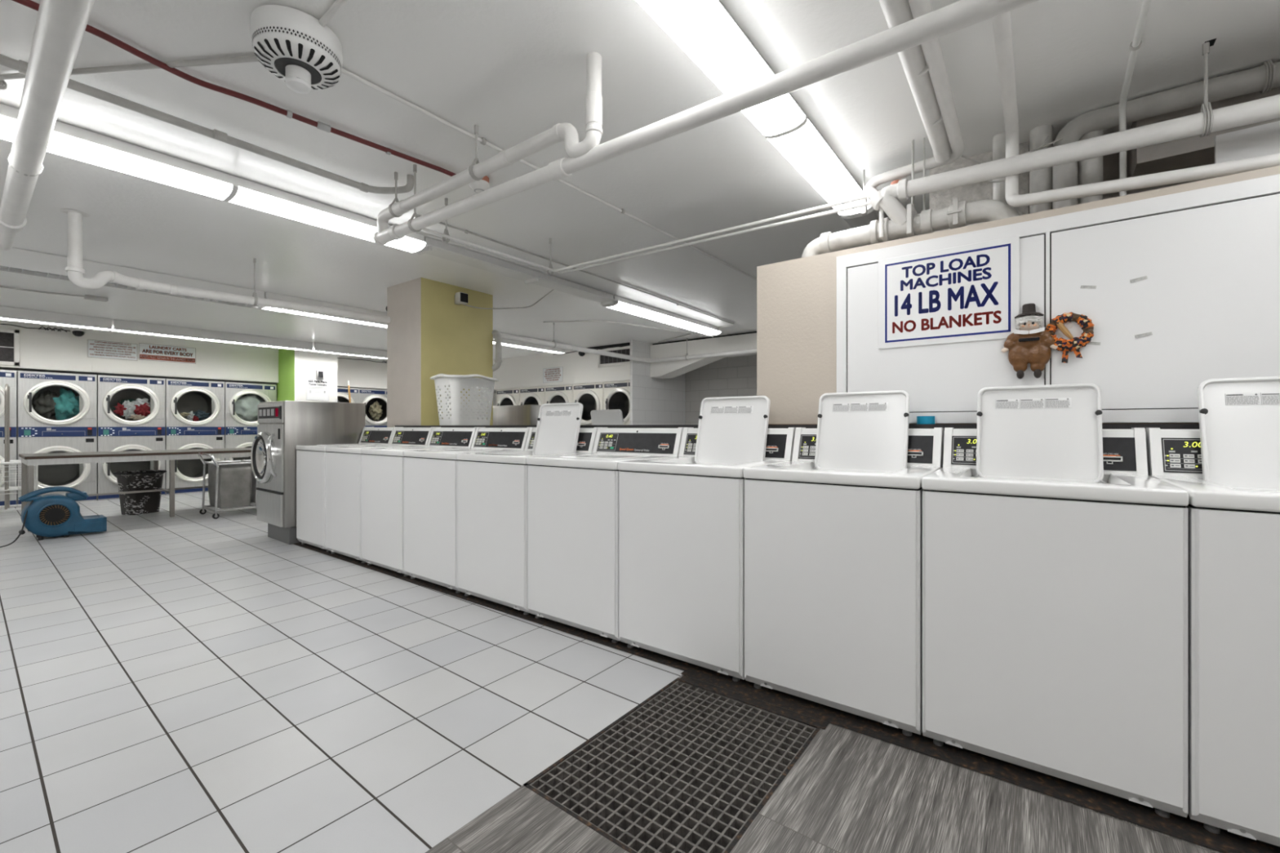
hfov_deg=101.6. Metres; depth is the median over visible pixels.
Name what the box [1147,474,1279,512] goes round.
countertop
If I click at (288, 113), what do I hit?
pipe
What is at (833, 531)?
washer
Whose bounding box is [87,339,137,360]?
sign
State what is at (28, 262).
light
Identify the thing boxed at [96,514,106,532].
outlet
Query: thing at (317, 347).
light
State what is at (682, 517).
washer
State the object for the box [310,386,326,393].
print
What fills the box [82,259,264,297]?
light
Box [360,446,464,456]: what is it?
countertop
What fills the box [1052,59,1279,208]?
drain pipe
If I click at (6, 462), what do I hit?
wire cart
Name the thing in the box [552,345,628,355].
cable
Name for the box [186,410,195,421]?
sock
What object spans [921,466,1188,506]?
countertop
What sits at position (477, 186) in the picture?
smoke detector
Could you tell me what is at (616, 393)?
dryer
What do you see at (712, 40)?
fluorescent light
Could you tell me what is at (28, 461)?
folding table
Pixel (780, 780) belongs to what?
trim
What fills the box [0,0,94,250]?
drain pipe
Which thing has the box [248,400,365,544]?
washer
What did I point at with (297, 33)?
vent
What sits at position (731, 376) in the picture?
wall
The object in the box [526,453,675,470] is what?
countertop
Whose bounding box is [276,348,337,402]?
wall pier
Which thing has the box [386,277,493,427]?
wall pillar
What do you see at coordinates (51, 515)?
grille
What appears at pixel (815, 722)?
trim
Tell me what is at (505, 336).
pipe
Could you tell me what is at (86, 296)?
conduit
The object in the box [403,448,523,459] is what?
countertop
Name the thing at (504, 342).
light
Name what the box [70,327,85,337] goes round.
security camera
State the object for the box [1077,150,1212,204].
wall
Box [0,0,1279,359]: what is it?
ceiling
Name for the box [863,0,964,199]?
pipe
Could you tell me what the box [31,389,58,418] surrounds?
blanket
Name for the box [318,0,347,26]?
conduit
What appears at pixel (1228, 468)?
washer
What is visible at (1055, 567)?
washer
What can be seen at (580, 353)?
security camera
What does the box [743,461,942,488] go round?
countertop
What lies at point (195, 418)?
sock
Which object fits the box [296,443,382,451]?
countertop
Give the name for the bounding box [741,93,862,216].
fluorescent light
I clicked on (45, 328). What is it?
cable
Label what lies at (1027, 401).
print
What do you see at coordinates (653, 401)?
wall
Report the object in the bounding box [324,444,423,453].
countertop
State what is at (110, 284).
light
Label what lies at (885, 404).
print
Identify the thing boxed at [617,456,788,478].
countertop
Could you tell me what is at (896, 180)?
pipe fitting
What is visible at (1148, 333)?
scrap
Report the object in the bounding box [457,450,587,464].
countertop
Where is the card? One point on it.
(333, 384)
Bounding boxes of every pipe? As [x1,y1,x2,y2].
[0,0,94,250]
[12,0,456,176]
[60,208,391,323]
[373,0,1039,245]
[377,51,602,233]
[416,192,883,273]
[421,197,869,275]
[493,322,756,363]
[801,137,1020,257]
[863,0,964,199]
[869,41,1279,225]
[879,0,951,162]
[991,11,1279,206]
[992,132,1008,204]
[1029,124,1053,213]
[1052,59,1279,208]
[1078,110,1102,204]
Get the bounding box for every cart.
[0,383,37,511]
[197,453,257,519]
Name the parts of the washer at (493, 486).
lid, control panel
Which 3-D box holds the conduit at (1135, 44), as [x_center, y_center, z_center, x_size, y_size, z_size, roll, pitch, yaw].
[0.876,-1.123,0.658,0.034,0.687,4.112,0,0,37]
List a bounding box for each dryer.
[0,369,16,508]
[16,370,97,506]
[97,374,165,500]
[165,378,224,495]
[224,382,276,460]
[337,386,359,403]
[358,388,386,427]
[496,388,519,405]
[520,386,545,404]
[545,384,573,403]
[573,382,604,425]
[604,380,630,425]
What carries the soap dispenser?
attached to the wall pier
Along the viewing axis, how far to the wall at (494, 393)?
12.60 m
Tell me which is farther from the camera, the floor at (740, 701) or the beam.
the beam
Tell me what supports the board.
attached to the wall partition at (797, 298)
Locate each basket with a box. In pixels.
[0,464,35,491]
[430,373,498,425]
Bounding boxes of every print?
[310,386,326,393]
[546,410,571,416]
[711,406,751,413]
[832,402,886,411]
[996,398,1069,408]
[1225,392,1279,404]
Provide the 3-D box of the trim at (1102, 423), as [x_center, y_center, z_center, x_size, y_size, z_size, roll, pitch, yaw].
[2.097,-0.011,1.990,3.520,0.006,0.011,0,0,36]
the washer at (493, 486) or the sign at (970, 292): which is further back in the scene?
the washer at (493, 486)
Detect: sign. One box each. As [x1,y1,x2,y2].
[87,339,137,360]
[138,342,195,364]
[306,377,328,400]
[542,366,562,382]
[878,235,1019,349]
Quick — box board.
[1214,120,1279,177]
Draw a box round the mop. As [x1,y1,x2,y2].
[347,380,351,402]
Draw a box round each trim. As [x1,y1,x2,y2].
[91,364,271,381]
[493,369,630,388]
[523,677,820,852]
[587,342,630,348]
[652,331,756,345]
[678,675,829,729]
[768,422,1199,424]
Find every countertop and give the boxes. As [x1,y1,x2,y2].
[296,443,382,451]
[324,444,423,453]
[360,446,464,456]
[395,423,1199,439]
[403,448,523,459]
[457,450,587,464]
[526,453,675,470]
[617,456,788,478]
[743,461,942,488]
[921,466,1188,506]
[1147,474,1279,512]
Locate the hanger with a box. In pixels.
[1204,38,1216,46]
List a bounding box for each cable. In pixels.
[0,323,70,332]
[337,357,386,363]
[463,288,553,309]
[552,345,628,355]
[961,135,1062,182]
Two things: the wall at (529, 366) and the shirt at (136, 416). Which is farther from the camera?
the wall at (529, 366)
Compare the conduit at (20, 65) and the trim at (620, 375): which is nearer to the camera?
the conduit at (20, 65)
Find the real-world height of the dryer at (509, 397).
1.900 m
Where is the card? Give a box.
[330,380,336,391]
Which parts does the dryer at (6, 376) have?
header panel, service panel, service panel, kick plate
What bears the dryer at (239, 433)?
on the floor at (190, 681)
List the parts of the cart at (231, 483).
push handle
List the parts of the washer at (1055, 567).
lid, control panel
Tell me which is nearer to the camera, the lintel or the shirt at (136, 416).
the lintel
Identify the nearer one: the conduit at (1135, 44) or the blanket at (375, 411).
the conduit at (1135, 44)
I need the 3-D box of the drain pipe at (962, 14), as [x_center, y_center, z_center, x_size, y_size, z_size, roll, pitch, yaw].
[0.316,-1.214,1.712,4.787,0.503,0.082,0,0,38]
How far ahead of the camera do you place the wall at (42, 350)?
8.51 m
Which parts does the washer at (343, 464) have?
lid, control panel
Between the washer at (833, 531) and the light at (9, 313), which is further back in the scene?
the light at (9, 313)
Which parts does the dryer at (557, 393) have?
header panel, door glass, header panel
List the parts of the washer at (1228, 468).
control panel, lid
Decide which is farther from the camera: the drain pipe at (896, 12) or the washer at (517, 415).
the washer at (517, 415)
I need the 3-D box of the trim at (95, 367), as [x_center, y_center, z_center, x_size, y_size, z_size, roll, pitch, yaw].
[-7.539,-0.887,8.755,0.015,0.105,2.300,0,0,38]
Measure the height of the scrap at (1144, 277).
0.021 m
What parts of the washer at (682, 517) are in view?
lid, control panel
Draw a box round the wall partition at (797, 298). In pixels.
[756,165,1279,424]
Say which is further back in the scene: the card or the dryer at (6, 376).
the card
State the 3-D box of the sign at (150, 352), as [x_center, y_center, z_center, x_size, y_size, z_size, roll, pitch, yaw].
[-7.707,-1.190,8.528,0.006,0.265,0.700,0,0,38]
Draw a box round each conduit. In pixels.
[0,53,413,194]
[0,54,258,79]
[0,285,107,302]
[2,270,293,314]
[299,350,300,391]
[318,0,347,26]
[341,67,756,280]
[417,213,733,342]
[492,329,502,371]
[542,320,713,337]
[1119,0,1151,195]
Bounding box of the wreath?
[1044,311,1093,363]
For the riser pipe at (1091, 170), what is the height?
0.985 m
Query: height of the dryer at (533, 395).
1.900 m
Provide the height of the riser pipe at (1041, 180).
0.985 m
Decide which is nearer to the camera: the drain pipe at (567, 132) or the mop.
the drain pipe at (567, 132)
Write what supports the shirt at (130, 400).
in the dryer at (115, 433)
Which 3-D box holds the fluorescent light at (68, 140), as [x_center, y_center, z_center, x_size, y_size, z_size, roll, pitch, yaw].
[-2.425,-1.403,3.080,0.244,0.116,2.370,0,0,38]
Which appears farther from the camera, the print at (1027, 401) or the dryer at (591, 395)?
the dryer at (591, 395)
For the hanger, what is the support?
attached to the ceiling
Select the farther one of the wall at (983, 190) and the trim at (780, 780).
the wall at (983, 190)
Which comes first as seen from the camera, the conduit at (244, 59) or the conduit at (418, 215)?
the conduit at (244, 59)
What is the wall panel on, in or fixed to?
attached to the wall partition at (797, 298)
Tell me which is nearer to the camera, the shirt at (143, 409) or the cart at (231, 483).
the cart at (231, 483)
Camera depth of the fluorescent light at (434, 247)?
4.69 m
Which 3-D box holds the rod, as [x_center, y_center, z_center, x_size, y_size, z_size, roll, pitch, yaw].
[1.279,-1.337,2.977,0.030,0.255,0.030,0,0,38]
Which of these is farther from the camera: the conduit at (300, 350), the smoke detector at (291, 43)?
the conduit at (300, 350)
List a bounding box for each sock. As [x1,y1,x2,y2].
[179,412,190,417]
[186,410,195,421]
[192,415,199,421]
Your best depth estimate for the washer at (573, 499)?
2.85 m
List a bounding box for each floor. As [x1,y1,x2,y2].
[0,492,683,852]
[425,675,1222,852]
[740,701,817,728]
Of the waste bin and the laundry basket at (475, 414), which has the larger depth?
the waste bin
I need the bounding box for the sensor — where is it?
[454,291,467,305]
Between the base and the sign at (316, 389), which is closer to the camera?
the base
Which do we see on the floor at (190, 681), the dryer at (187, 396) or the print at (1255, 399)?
the dryer at (187, 396)
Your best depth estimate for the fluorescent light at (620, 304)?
6.52 m
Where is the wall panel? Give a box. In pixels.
[836,173,1279,423]
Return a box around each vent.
[252,25,341,72]
[597,345,630,367]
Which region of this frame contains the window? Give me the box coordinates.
[0,328,19,365]
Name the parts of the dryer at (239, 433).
door handle, header panel, header panel, service panel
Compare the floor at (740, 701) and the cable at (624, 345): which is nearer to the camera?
the floor at (740, 701)
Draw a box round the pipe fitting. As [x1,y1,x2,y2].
[890,179,900,185]
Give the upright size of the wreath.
0.212 m
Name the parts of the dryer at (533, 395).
header panel, door glass, service panel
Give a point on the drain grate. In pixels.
(686, 771)
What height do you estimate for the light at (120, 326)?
0.144 m
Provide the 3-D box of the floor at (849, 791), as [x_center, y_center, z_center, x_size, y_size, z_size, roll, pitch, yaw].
[2.344,1.120,1.478,4.483,0.001,13.200,0,0,38]
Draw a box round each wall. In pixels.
[0,320,496,392]
[493,350,630,390]
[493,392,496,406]
[630,339,685,425]
[685,354,756,425]
[929,141,1029,231]
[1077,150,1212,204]
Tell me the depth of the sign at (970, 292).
2.44 m
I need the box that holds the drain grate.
[529,680,816,852]
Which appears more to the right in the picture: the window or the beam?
the beam
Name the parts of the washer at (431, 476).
lid, control panel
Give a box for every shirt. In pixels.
[111,399,136,414]
[113,403,126,416]
[122,400,135,419]
[128,413,146,419]
[131,398,150,407]
[133,402,150,416]
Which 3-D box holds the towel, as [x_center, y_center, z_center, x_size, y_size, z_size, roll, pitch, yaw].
[-8.512,-0.319,7.769,0.306,0.514,0.312,0,0,38]
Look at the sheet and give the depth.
9.44 m
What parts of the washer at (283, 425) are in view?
door glass, selector plate, panel, panel, control panel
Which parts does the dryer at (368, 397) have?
header panel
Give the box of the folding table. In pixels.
[18,447,251,531]
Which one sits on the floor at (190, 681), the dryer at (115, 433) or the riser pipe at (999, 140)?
the dryer at (115, 433)
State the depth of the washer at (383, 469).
4.04 m
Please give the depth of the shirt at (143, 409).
8.30 m
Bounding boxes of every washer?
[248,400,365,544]
[296,426,395,551]
[324,426,433,563]
[360,426,477,576]
[403,426,530,593]
[457,402,599,614]
[493,404,541,425]
[526,426,687,643]
[590,408,623,425]
[617,395,795,681]
[743,390,943,736]
[921,383,1188,817]
[1146,376,1279,846]
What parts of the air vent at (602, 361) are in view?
pane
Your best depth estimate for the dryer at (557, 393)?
10.13 m
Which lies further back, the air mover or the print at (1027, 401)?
the air mover
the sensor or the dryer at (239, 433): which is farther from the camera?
the dryer at (239, 433)
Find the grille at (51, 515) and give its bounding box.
[40,505,69,525]
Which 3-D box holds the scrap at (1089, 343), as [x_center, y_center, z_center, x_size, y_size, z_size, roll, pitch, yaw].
[1.860,-0.342,2.145,0.051,0.021,0.002,0,0,36]
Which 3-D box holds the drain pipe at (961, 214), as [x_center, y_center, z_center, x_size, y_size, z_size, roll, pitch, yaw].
[1.354,-1.048,2.705,1.049,0.835,0.160,0,0,38]
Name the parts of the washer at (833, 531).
lid, control panel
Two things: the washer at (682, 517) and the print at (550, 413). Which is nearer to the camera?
the washer at (682, 517)
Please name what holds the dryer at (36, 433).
on the floor at (190, 681)
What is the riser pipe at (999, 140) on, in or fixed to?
attached to the ceiling
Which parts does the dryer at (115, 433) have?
door handle, door handle, header panel, kick plate, header panel, service panel, service panel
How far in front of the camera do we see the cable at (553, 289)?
5.74 m
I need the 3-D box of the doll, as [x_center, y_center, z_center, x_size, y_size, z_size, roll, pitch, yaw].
[1.683,-0.367,2.260,0.194,0.325,0.102,0,0,26]
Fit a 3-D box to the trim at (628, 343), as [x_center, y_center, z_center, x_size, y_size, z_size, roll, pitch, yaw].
[-0.533,-1.423,9.376,1.230,0.085,0.040,0,0,38]
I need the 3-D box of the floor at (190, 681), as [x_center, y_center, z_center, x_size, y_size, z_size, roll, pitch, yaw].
[-4.079,1.120,6.413,11.717,0.001,13.200,0,0,38]
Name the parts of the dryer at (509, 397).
header panel, door glass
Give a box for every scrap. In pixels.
[1080,285,1096,288]
[1086,342,1101,345]
[1129,275,1147,282]
[1134,332,1152,337]
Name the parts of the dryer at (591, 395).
header panel, door glass, header panel, service panel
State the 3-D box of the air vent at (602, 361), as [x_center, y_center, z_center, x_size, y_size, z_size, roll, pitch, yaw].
[-0.446,-1.248,9.300,0.800,0.325,0.030,0,0,38]
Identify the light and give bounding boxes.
[0,102,427,253]
[0,247,69,279]
[0,306,111,330]
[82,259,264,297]
[104,280,263,308]
[111,319,312,351]
[260,291,386,328]
[310,342,386,359]
[417,236,615,305]
[493,332,565,353]
[601,295,721,335]
[635,0,774,93]
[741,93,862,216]
[840,198,899,244]
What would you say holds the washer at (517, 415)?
on the floor at (190, 681)
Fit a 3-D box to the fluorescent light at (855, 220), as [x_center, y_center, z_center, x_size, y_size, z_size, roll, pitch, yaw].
[2.091,-1.403,4.257,0.209,0.116,2.300,0,0,38]
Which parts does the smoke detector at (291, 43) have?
motor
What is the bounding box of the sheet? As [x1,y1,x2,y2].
[235,394,263,421]
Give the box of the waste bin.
[113,470,167,515]
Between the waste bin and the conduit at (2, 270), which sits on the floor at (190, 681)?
the waste bin
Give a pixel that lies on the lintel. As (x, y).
(1193, 151)
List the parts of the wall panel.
door, door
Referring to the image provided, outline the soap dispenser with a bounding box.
[315,369,323,379]
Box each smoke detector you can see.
[249,4,342,93]
[468,175,489,193]
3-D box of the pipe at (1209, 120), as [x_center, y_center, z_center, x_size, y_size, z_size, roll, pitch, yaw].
[2.645,-1.245,1.644,3.611,0.440,0.142,0,0,38]
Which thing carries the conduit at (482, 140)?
attached to the ceiling
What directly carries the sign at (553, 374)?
attached to the wall at (529, 366)
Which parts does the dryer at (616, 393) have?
header panel, door glass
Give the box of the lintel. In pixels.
[1127,86,1279,177]
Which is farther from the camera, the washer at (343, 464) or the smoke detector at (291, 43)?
the washer at (343, 464)
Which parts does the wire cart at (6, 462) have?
frame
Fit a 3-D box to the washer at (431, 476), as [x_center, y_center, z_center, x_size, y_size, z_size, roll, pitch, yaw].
[-1.267,0.561,3.918,0.644,1.112,0.705,0,0,36]
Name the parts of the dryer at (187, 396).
door handle, door handle, kick plate, header panel, service panel, header panel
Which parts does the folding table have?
leg, leg, leg, leg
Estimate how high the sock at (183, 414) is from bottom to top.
0.082 m
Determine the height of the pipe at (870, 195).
0.240 m
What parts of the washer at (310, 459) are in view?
lid, control panel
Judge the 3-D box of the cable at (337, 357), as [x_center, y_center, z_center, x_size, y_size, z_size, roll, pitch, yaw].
[-5.780,-1.400,10.966,0.045,0.053,1.451,0,0,38]
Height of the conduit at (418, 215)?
0.024 m
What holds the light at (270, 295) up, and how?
attached to the ceiling
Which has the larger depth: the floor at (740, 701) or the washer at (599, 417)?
the washer at (599, 417)
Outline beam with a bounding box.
[649,333,756,378]
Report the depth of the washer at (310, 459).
4.80 m
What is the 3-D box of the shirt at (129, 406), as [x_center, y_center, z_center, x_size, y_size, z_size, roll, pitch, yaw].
[-8.037,-0.261,8.188,0.130,0.298,0.176,0,0,38]
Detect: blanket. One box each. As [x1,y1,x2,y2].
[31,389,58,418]
[368,400,382,421]
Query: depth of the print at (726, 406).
2.93 m
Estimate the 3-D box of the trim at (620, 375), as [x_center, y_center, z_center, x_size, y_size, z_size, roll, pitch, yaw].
[-2.268,-0.907,10.713,5.350,0.155,0.012,0,0,38]
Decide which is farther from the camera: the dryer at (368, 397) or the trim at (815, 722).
the dryer at (368, 397)
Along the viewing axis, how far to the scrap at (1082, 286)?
2.15 m
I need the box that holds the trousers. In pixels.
[192,409,210,421]
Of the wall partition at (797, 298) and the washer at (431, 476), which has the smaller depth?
the wall partition at (797, 298)
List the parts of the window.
pane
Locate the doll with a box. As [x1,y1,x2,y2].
[1001,303,1057,378]
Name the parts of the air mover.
power cord, carry handle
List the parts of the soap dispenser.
plate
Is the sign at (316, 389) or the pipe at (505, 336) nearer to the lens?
the pipe at (505, 336)
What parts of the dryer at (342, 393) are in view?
header panel, header panel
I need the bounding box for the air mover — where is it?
[0,486,106,547]
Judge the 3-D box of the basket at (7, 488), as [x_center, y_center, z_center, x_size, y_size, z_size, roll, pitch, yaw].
[-8.065,0.622,6.328,0.529,0.324,0.960,0,0,38]
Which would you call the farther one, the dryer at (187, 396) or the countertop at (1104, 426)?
the dryer at (187, 396)
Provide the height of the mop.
2.005 m
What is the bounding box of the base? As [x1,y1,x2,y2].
[293,542,1279,852]
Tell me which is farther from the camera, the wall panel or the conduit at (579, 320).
the conduit at (579, 320)
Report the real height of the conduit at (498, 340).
0.492 m
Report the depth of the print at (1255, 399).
1.77 m
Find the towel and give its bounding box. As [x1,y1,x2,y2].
[53,387,79,420]
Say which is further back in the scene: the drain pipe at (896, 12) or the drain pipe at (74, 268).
the drain pipe at (74, 268)
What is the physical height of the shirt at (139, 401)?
0.197 m
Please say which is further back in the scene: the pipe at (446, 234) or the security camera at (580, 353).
the security camera at (580, 353)
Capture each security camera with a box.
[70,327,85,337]
[577,351,586,356]
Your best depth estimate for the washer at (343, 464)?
4.42 m
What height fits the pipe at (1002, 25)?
0.474 m
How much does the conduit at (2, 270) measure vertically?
0.018 m
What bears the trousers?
in the dryer at (187, 396)
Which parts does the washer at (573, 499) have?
lid, control panel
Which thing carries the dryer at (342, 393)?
on the floor at (190, 681)
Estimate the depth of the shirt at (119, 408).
8.10 m
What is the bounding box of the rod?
[861,168,867,215]
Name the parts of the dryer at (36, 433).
door handle, header panel, kick plate, header panel, service panel, service panel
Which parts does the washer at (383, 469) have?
lid, control panel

